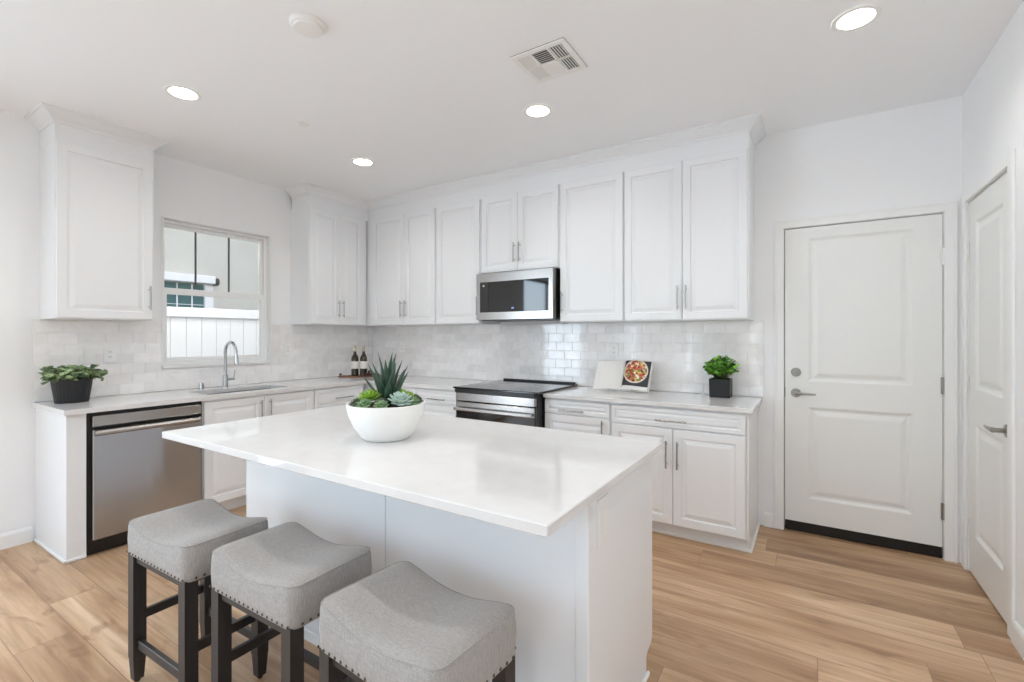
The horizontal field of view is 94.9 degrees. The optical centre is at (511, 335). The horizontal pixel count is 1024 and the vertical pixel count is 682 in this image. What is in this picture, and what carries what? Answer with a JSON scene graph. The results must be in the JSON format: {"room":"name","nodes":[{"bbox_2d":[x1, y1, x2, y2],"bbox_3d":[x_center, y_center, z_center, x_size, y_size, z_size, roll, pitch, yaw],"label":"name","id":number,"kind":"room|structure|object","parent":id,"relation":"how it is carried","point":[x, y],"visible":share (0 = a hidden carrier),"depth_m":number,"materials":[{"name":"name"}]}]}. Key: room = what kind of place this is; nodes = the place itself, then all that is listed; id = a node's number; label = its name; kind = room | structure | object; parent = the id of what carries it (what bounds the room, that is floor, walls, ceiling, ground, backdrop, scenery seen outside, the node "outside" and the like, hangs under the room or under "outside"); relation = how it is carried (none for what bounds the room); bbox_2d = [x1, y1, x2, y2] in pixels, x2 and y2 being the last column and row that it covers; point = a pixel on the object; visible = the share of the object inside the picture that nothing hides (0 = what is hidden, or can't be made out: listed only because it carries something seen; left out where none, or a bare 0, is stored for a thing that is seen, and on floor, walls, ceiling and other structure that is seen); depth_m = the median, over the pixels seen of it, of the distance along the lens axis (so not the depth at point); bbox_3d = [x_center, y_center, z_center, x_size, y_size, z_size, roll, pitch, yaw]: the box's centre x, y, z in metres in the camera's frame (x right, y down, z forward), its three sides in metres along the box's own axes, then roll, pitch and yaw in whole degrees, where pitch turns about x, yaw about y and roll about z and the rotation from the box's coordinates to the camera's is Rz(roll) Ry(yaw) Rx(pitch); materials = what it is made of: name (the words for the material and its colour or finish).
{"room":"kitchen","nodes":[
{"label":"kitchen","id":0,"kind":"room"},
{"bbox_2d":[0,110,372,540],"bbox_3d":[-3.833,-0.039,2.170,0.150,2.778,8.000,0,0,32],"label":"wall","id":1,"kind":"structure","parent":0,"point":[183,190],"depth_m":3.09,"materials":[{"name":"white paint"}]},
{"bbox_2d":[0,526,31,549],"bbox_3d":[-3.512,1.300,2.522,0.016,0.100,1.338,0,0,32],"label":"baseboard","id":2,"kind":"structure","parent":1,"relation":"attached to","point":[17,537],"depth_m":3.02,"materials":[{"name":"white paint"}]},
{"bbox_2d":[40,139,153,320],"bbox_3d":[-2.850,-0.677,3.258,0.346,1.133,0.533,0,0,32],"label":"upper cabinet","id":3,"kind":"object","parent":1,"relation":"attached to","point":[97,207],"visible":1,"depth_m":3.12,"materials":[{"name":"white paint"}]},
{"bbox_2d":[24,102,170,164],"bbox_3d":[-2.841,-1.336,3.253,0.367,0.184,0.686,0,0,32],"label":"crown molding","id":4,"kind":"structure","parent":3,"relation":"attached to","point":[53,122],"depth_m":3.11,"materials":[{"name":"white paint"}]},
{"bbox_2d":[162,216,271,368],"bbox_3d":[-2.571,-0.344,4.111,0.132,1.206,0.894,0,0,32],"label":"window","id":5,"kind":"structure","parent":1,"relation":"in","point":[198,361],"depth_m":4.08,"materials":[{"name":"white plastic"}]},
{"bbox_2d":[291,206,365,325],"bbox_3d":[-1.854,-0.677,4.835,0.346,1.133,0.688,0,0,32],"label":"upper cabinet","id":6,"kind":"object","parent":1,"relation":"attached to","point":[328,248],"visible":1,"depth_m":4.63,"materials":[{"name":"white paint"}]},
{"bbox_2d":[0,0,1023,200],"bbox_3d":[-1.615,-1.503,0.769,5.398,0.150,8.300,0,0,32],"label":"ceiling","id":7,"kind":"structure","parent":0,"point":[429,92],"depth_m":2.55,"materials":[{"name":"white paint"}]},
{"bbox_2d":[163,85,201,100],"bbox_3d":[-1.935,-1.426,2.762,0.188,0.004,0.188,0,0,32],"label":"recessed light","id":8,"kind":"object","parent":7,"relation":"in","point":[177,91],"visible":1,"depth_m":2.75,"materials":[{"name":"white plastic"}]},
{"bbox_2d":[298,122,309,126],"bbox_3d":[-1.402,-1.423,3.167,0.070,0.008,0.070,0,0,32],"label":"sprinkler cover","id":9,"kind":"object","parent":7,"relation":"attached to","point":[303,124],"visible":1,"depth_m":3.15,"materials":[{"name":"white plastic"}]},
{"bbox_2d":[289,12,325,37],"bbox_3d":[-0.932,-1.411,2.147,0.156,0.034,0.156,0,0,32],"label":"smoke detector","id":10,"kind":"object","parent":7,"relation":"attached to","point":[308,25],"visible":1,"depth_m":2.12,"materials":[{"name":"white plastic"}]},
{"bbox_2d":[351,158,374,165],"bbox_3d":[-1.224,-1.426,3.857,0.188,0.004,0.188,0,0,32],"label":"recessed light","id":11,"kind":"object","parent":7,"relation":"in","point":[357,161],"visible":1,"depth_m":3.86,"materials":[{"name":"white plastic"}]},
{"bbox_2d":[523,104,552,117],"bbox_3d":[0.164,-1.426,2.982,0.188,0.004,0.188,0,0,32],"label":"recessed light","id":12,"kind":"object","parent":7,"relation":"in","point":[534,110],"visible":1,"depth_m":2.97,"materials":[{"name":"white plastic"}]},
{"bbox_2d":[510,37,587,83],"bbox_3d":[0.194,-1.423,2.446,0.305,0.009,0.290,0,0,32],"label":"ceiling vent","id":13,"kind":"object","parent":7,"relation":"in","point":[554,59],"visible":1,"depth_m":2.43,"materials":[{"name":"grey"}]},
{"bbox_2d":[831,4,881,32],"bbox_3d":[1.548,-1.426,2.115,0.188,0.004,0.188,0,0,32],"label":"recessed light","id":14,"kind":"object","parent":7,"relation":"in","point":[856,18],"visible":1,"depth_m":2.11,"materials":[{"name":"white plastic"}]},
{"bbox_2d":[0,505,1023,681],"bbox_3d":[-1.615,1.400,0.769,5.398,0.100,8.300,0,0,32],"label":"floor","id":15,"kind":"structure","parent":0,"point":[801,606],"depth_m":2.23,"materials":[{"name":"brown wood"}]},
{"bbox_2d":[34,408,86,563],"bbox_3d":[-2.871,0.909,2.976,0.608,0.881,0.105,0,0,32],"label":"end panel","id":16,"kind":"object","parent":15,"relation":"on","point":[60,439],"visible":0.94,"depth_m":2.86,"materials":[{"name":"white paint"}]},
{"bbox_2d":[86,401,200,554],"bbox_3d":[-2.638,0.910,3.273,0.634,0.879,0.640,0,0,32],"label":"dishwasher","id":17,"kind":"object","parent":15,"relation":"on","point":[132,472],"visible":0.77,"depth_m":3.04,"materials":[{"name":"silver metal"}]},
{"bbox_2d":[126,499,267,681],"bbox_3d":[-1.233,1.034,1.849,0.473,0.632,0.316,0,0,31],"label":"bar stool","id":18,"kind":"object","parent":15,"relation":"on","point":[177,544],"visible":0.8,"depth_m":1.79,"materials":[{"name":"fabric"}]},
{"bbox_2d":[201,388,313,509],"bbox_3d":[-2.238,0.909,3.939,0.651,0.881,0.904,0,0,32],"label":"base cabinet","id":19,"kind":"object","parent":15,"relation":"on","point":[223,476],"visible":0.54,"depth_m":3.59,"materials":[{"name":"white paint"}]},
{"bbox_2d":[209,522,371,681],"bbox_3d":[-0.745,1.034,1.591,0.473,0.632,0.316,0,0,32],"label":"bar stool","id":20,"kind":"object","parent":15,"relation":"on","point":[280,576],"visible":0.88,"depth_m":1.52,"materials":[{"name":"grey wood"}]},
{"bbox_2d":[313,384,362,408],"bbox_3d":[-1.846,0.909,4.559,0.651,0.881,0.557,0,0,32],"label":"base cabinet","id":21,"kind":"object","parent":15,"relation":"on","point":[339,395],"visible":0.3,"depth_m":4.35,"materials":[{"name":"white paint"}]},
{"bbox_2d":[363,383,455,416],"bbox_3d":[-1.036,0.909,4.744,1.824,0.881,0.651,0,0,32],"label":"base cabinet","id":22,"kind":"object","parent":15,"relation":"on","point":[441,402],"visible":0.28,"depth_m":4.18,"materials":[{"name":"white paint"}]},
{"bbox_2d":[32,374,489,415],"bbox_3d":[-1.623,0.453,3.811,1.829,0.030,2.859,0,0,32],"label":"countertop","id":23,"kind":"structure","parent":22,"relation":"on","point":[138,400],"depth_m":3.63,"materials":[{"name":"stone"}]},
{"bbox_2d":[39,364,107,403],"bbox_3d":[-2.924,0.313,3.114,0.314,0.250,0.356,0,0,32],"label":"potted plant","id":24,"kind":"object","parent":23,"relation":"on","point":[69,383],"visible":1,"depth_m":3.05,"materials":[{"name":"green plant"}]},
{"bbox_2d":[198,383,203,388],"bbox_3d":[-2.556,0.412,3.865,0.040,0.052,0.040,0,0,32],"label":"air gap cap","id":25,"kind":"object","parent":23,"relation":"on","point":[201,385],"visible":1,"depth_m":3.85,"materials":[{"name":"silver metal"}]},
{"bbox_2d":[222,341,238,387],"bbox_3d":[-2.332,0.240,3.939,0.226,0.397,0.111,0,0,32],"label":"faucet","id":26,"kind":"object","parent":23,"relation":"on","point":[225,379],"visible":1,"depth_m":3.94,"materials":[{"name":"silver metal"}]},
{"bbox_2d":[206,388,271,394],"bbox_3d":[-2.226,0.564,3.863,0.354,0.188,0.684,0,0,32],"label":"sink","id":27,"kind":"object","parent":23,"relation":"in","point":[263,388],"visible":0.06,"depth_m":4.00,"materials":[{"name":"silver metal"}]},
{"bbox_2d":[338,375,380,376],"bbox_3d":[-1.630,0.431,5.037,0.447,0.013,0.174,0,0,-6],"label":"serving tray","id":28,"kind":"object","parent":23,"relation":"on","point":[341,375],"visible":0.66,"depth_m":4.96,"materials":[{"name":"brown wood"}]},
{"bbox_2d":[351,345,358,375],"bbox_3d":[-1.683,0.264,5.034,0.078,0.322,0.078,0,0,32],"label":"wine bottle","id":29,"kind":"object","parent":28,"relation":"on","point":[354,359],"visible":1,"depth_m":5.01,"materials":[{"name":"black glass"}]},
{"bbox_2d":[360,345,366,375],"bbox_3d":[-1.594,0.264,5.047,0.078,0.322,0.078,0,0,32],"label":"wine bottle","id":30,"kind":"object","parent":28,"relation":"on","point":[363,359],"visible":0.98,"depth_m":5.02,"materials":[{"name":"black glass"}]},
{"bbox_2d":[317,561,515,681],"bbox_3d":[-0.257,1.034,1.265,0.473,0.632,0.316,0,0,36],"label":"bar stool","id":31,"kind":"object","parent":15,"relation":"on","point":[396,623],"visible":1,"depth_m":1.20,"materials":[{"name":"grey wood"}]},
{"bbox_2d":[246,457,651,681],"bbox_3d":[-0.375,0.909,2.153,1.869,0.881,0.700,0,0,32],"label":"kitchen island","id":32,"kind":"object","parent":15,"relation":"on","point":[583,611],"visible":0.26,"depth_m":1.61,"materials":[{"name":"white paint"}]},
{"bbox_2d":[162,404,662,537],"bbox_3d":[-0.489,0.453,2.047,1.994,0.030,1.017,0,0,32],"label":"island countertop","id":33,"kind":"structure","parent":32,"relation":"on","point":[529,479],"depth_m":1.68,"materials":[{"name":"stone"}]},
{"bbox_2d":[346,352,424,442],"bbox_3d":[-0.538,0.254,2.014,0.330,0.369,0.330,0,0,-22],"label":"succulent bowl","id":34,"kind":"object","parent":33,"relation":"on","point":[388,413],"visible":1,"depth_m":1.92,"materials":[{"name":"white ceramic"}]},
{"bbox_2d":[346,400,424,442],"bbox_3d":[-0.538,0.361,2.014,0.330,0.153,0.330,0,0,32],"label":"bowl","id":35,"kind":"object","parent":34,"relation":"attached to","point":[390,421],"depth_m":1.89,"materials":[{"name":"white ceramic"}]},
{"bbox_3d":[0.284,0.575,1.461,0.008,0.145,0.086,0,0,32],"label":"wall outlet","id":36,"kind":"object","parent":32,"relation":"attached to","visible":0},
{"bbox_2d":[602,508,605,532],"bbox_3d":[0.286,0.574,1.460,0.002,0.068,0.034,0,0,32],"label":"socket","id":37,"kind":"object","parent":36,"relation":"attached to","point":[603,509],"depth_m":1.46,"materials":[{"name":"white plastic"}]},
{"bbox_2d":[453,378,577,427],"bbox_3d":[0.033,0.872,3.985,0.808,0.933,0.769,0,0,32],"label":"range","id":38,"kind":"object","parent":15,"relation":"on","point":[507,400],"visible":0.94,"depth_m":3.71,"materials":[{"name":"silver metal"}]},
{"bbox_2d":[453,400,536,426],"bbox_3d":[-0.151,0.843,3.696,0.762,0.615,0.084,0,0,32],"label":"oven","id":39,"kind":"object","parent":38,"relation":"in","point":[485,410],"depth_m":3.66,"materials":[{"name":"silver metal"}]},
{"bbox_2d":[453,380,577,397],"bbox_3d":[0.038,0.443,3.994,0.808,0.045,0.720,0,0,32],"label":"cooktop","id":40,"kind":"object","parent":38,"relation":"in","point":[497,388],"depth_m":3.82,"materials":[{"name":"black ceramic"}]},
{"bbox_2d":[545,398,610,435],"bbox_3d":[0.622,0.909,3.697,0.527,0.881,0.651,0,0,32],"label":"base cabinet","id":41,"kind":"object","parent":15,"relation":"on","point":[594,417],"visible":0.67,"depth_m":3.44,"materials":[{"name":"white paint"}]},
{"bbox_2d":[611,403,759,552],"bbox_3d":[1.222,0.909,3.318,0.888,0.881,0.651,0,0,32],"label":"base cabinet","id":42,"kind":"object","parent":15,"relation":"on","point":[705,472],"visible":0.84,"depth_m":3.01,"materials":[{"name":"white paint"}]},
{"bbox_2d":[543,386,761,413],"bbox_3d":[1.009,0.453,3.463,1.433,0.030,0.635,0,0,32],"label":"countertop","id":43,"kind":"structure","parent":42,"relation":"on","point":[736,404],"depth_m":3.29,"materials":[{"name":"stone"}]},
{"bbox_2d":[610,389,632,391],"bbox_3d":[0.889,0.365,3.743,0.176,0.148,0.191,0,0,32],"label":"book stand","id":44,"kind":"object","parent":43,"relation":"on","point":[626,390],"visible":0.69,"depth_m":3.70,"materials":[{"name":"white plastic"}]},
{"bbox_2d":[592,360,653,392],"bbox_3d":[0.887,0.314,3.731,0.438,0.234,0.227,0,0,32],"label":"cookbook","id":45,"kind":"object","parent":44,"relation":"on","point":[633,375],"visible":1,"depth_m":3.73,"materials":[{"name":"white paper"}]},
{"bbox_2d":[622,360,651,386],"bbox_3d":[0.975,0.294,3.687,0.115,0.195,0.250,0,0,-45],"label":"photo","id":46,"kind":"object","parent":45,"relation":"attached to","point":[634,373],"depth_m":3.68},
{"bbox_2d":[702,355,739,397],"bbox_3d":[1.500,0.287,3.385,0.235,0.302,0.212,0,0,6],"label":"potted plant","id":47,"kind":"object","parent":43,"relation":"on","point":[720,386],"visible":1,"depth_m":3.34,"materials":[{"name":"green plant"}]},
{"bbox_2d":[378,95,962,562],"bbox_3d":[0.561,-0.039,4.213,5.398,2.778,0.150,0,0,32],"label":"wall","id":48,"kind":"structure","parent":0,"point":[910,155],"depth_m":3.09,"materials":[{"name":"white paint"}]},
{"bbox_2d":[33,319,763,401],"bbox_3d":[-0.682,0.163,3.222,4.054,0.546,2.854,0,0,32],"label":"backsplash","id":49,"kind":"structure","parent":48,"relation":"attached to","point":[568,352],"depth_m":4.01,"materials":[{"name":"white tile"}]},
{"bbox_2d":[82,347,94,362],"bbox_3d":[-2.997,0.136,3.326,0.008,0.115,0.072,0,0,32],"label":"light switch","id":50,"kind":"object","parent":49,"relation":"attached to","point":[88,353],"visible":1,"depth_m":3.32,"materials":[{"name":"white plastic"}]},
{"bbox_2d":[104,346,115,361],"bbox_3d":[-2.934,0.133,3.427,0.008,0.115,0.072,0,0,32],"label":"wall outlet","id":51,"kind":"object","parent":49,"relation":"attached to","point":[109,351],"visible":1,"depth_m":3.42,"materials":[{"name":"white plastic"}]},
{"bbox_2d":[107,349,112,358],"bbox_3d":[-2.932,0.133,3.425,0.002,0.068,0.034,0,0,32],"label":"socket","id":52,"kind":"object","parent":51,"relation":"attached to","point":[109,351],"depth_m":3.42,"materials":[{"name":"grey plastic"}]},
{"bbox_2d":[284,343,290,354],"bbox_3d":[-2.194,0.129,4.598,0.008,0.115,0.072,0,0,32],"label":"wall outlet","id":53,"kind":"object","parent":49,"relation":"attached to","point":[287,346],"visible":1,"depth_m":4.59,"materials":[{"name":"white plastic"}]},
{"bbox_2d":[610,343,618,356],"bbox_3d":[0.854,0.118,3.923,0.072,0.115,0.008,0,0,32],"label":"wall outlet","id":54,"kind":"object","parent":49,"relation":"attached to","point":[614,347],"visible":1,"depth_m":3.92,"materials":[{"name":"white plastic"}]},
{"bbox_2d":[612,346,615,353],"bbox_3d":[0.853,0.118,3.920,0.034,0.068,0.002,0,0,32],"label":"socket","id":55,"kind":"object","parent":54,"relation":"attached to","point":[613,347],"depth_m":3.92,"materials":[{"name":"grey plastic"}]},
{"bbox_2d":[366,208,437,325],"bbox_3d":[-1.196,-0.677,5.011,1.268,1.133,0.376,0,0,32],"label":"upper cabinet","id":56,"kind":"object","parent":48,"relation":"attached to","point":[401,250],"visible":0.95,"depth_m":4.78,"materials":[{"name":"white paint"}]},
{"bbox_2d":[437,199,500,324],"bbox_3d":[-0.434,-0.677,4.529,0.529,1.133,0.376,0,0,32],"label":"upper cabinet","id":57,"kind":"object","parent":48,"relation":"attached to","point":[459,226],"visible":0.61,"depth_m":4.39,"materials":[{"name":"white paint"}]},
{"bbox_2d":[482,184,559,273],"bbox_3d":[0.127,-0.901,4.175,0.792,0.685,0.376,0,0,32],"label":"upper cabinet","id":58,"kind":"object","parent":48,"relation":"attached to","point":[521,230],"visible":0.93,"depth_m":4.02,"materials":[{"name":"white paint"}]},
{"bbox_2d":[476,268,559,321],"bbox_3d":[0.114,-0.345,4.153,0.762,0.418,0.410,0,0,32],"label":"microwave","id":59,"kind":"object","parent":58,"relation":"attached to","point":[534,294],"visible":0.93,"depth_m":3.96,"materials":[{"name":"silver metal"}]},
{"bbox_2d":[285,113,765,220],"bbox_3d":[-0.206,-1.336,3.940,4.122,0.184,0.812,0,0,28],"label":"crown molding","id":60,"kind":"structure","parent":48,"relation":"attached to","point":[743,132],"depth_m":3.83,"materials":[{"name":"white paint"}]},
{"bbox_2d":[560,172,627,322],"bbox_3d":[0.692,-0.677,3.818,0.539,1.133,0.376,0,0,32],"label":"upper cabinet","id":61,"kind":"object","parent":48,"relation":"attached to","point":[591,209],"visible":0.95,"depth_m":3.68,"materials":[{"name":"white paint"}]},
{"bbox_2d":[624,148,753,321],"bbox_3d":[1.281,-0.677,3.446,0.848,1.133,0.376,0,0,32],"label":"upper cabinet","id":62,"kind":"object","parent":48,"relation":"attached to","point":[689,223],"visible":1,"depth_m":3.30,"materials":[{"name":"white paint"}]},
{"bbox_2d":[764,512,773,527],"bbox_3d":[1.815,1.300,3.322,0.061,0.100,0.016,0,0,32],"label":"baseboard","id":63,"kind":"structure","parent":48,"relation":"attached to","point":[768,517],"depth_m":3.32,"materials":[{"name":"white paint"}]},
{"bbox_2d":[785,214,944,557],"bbox_3d":[2.253,0.303,3.051,0.835,2.086,0.109,0,0,32],"label":"door","id":64,"kind":"structure","parent":48,"relation":"in","point":[865,381],"depth_m":3.04,"materials":[{"name":"white paint"}]},
{"bbox_2d":[774,200,957,562],"bbox_3d":[2.247,0.272,3.048,0.957,2.157,0.018,0,0,32],"label":"trim","id":65,"kind":"structure","parent":48,"relation":"attached to","point":[950,208],"depth_m":2.82,"materials":[{"name":"white paint"}]},
{"bbox_2d":[963,1,1023,629],"bbox_3d":[0.603,-0.039,-0.633,0.150,2.778,8.000,0,0,32],"label":"wall","id":66,"kind":"structure","parent":0,"point":[993,102],"depth_m":2.14,"materials":[{"name":"white paint"}]},
{"bbox_2d":[965,172,1006,622],"bbox_3d":[2.435,0.288,2.420,0.104,2.100,0.689,0,0,32],"label":"door","id":67,"kind":"structure","parent":66,"relation":"in","point":[986,249],"depth_m":2.42,"materials":[{"name":"white paint"}]},
{"bbox_2d":[961,148,1015,638],"bbox_3d":[2.432,0.261,2.416,0.013,2.179,0.812,0,0,32],"label":"trim","id":68,"kind":"structure","parent":66,"relation":"attached to","point":[1008,162],"depth_m":2.10,"materials":[{"name":"white paint"}]},
{"bbox_2d":[1011,620,1023,659],"bbox_3d":[0.309,1.300,-0.941,0.016,0.100,7.125,0,0,32],"label":"baseboard","id":69,"kind":"structure","parent":66,"relation":"attached to","point":[1017,632],"depth_m":2.01,"materials":[{"name":"white paint"}]},
{"label":"outside","id":70,"kind":"structure","parent":0,"visible":0},
{"bbox_3d":[-7.219,1.535,4.309,7.840,0.130,20.000,0,0,32],"label":"ground","id":71,"kind":"structure","parent":70,"visible":0},
{"bbox_2d":[164,227,258,310],"bbox_3d":[-6.260,-1.190,6.661,2.950,5.320,15.000,0,0,32],"label":"neighbouring house","id":72,"kind":"structure","parent":71,"relation":"on","point":[212,251],"depth_m":6.96,"materials":[{"name":"white plastic"}]},
{"bbox_2d":[164,271,219,285],"bbox_3d":[-4.919,-0.807,6.162,0.149,0.135,1.990,0,0,32],"label":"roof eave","id":73,"kind":"object","parent":72,"relation":"attached to","point":[173,278],"depth_m":6.65,"materials":[{"name":"grey"}]},
{"bbox_2d":[167,306,258,356],"bbox_3d":[-3.184,0.560,5.547,0.100,1.820,9.597,0,0,32],"label":"vinyl fence","id":74,"kind":"object","parent":71,"relation":"on","point":[191,332],"visible":0.09,"depth_m":5.22,"materials":[{"name":"white plastic"}]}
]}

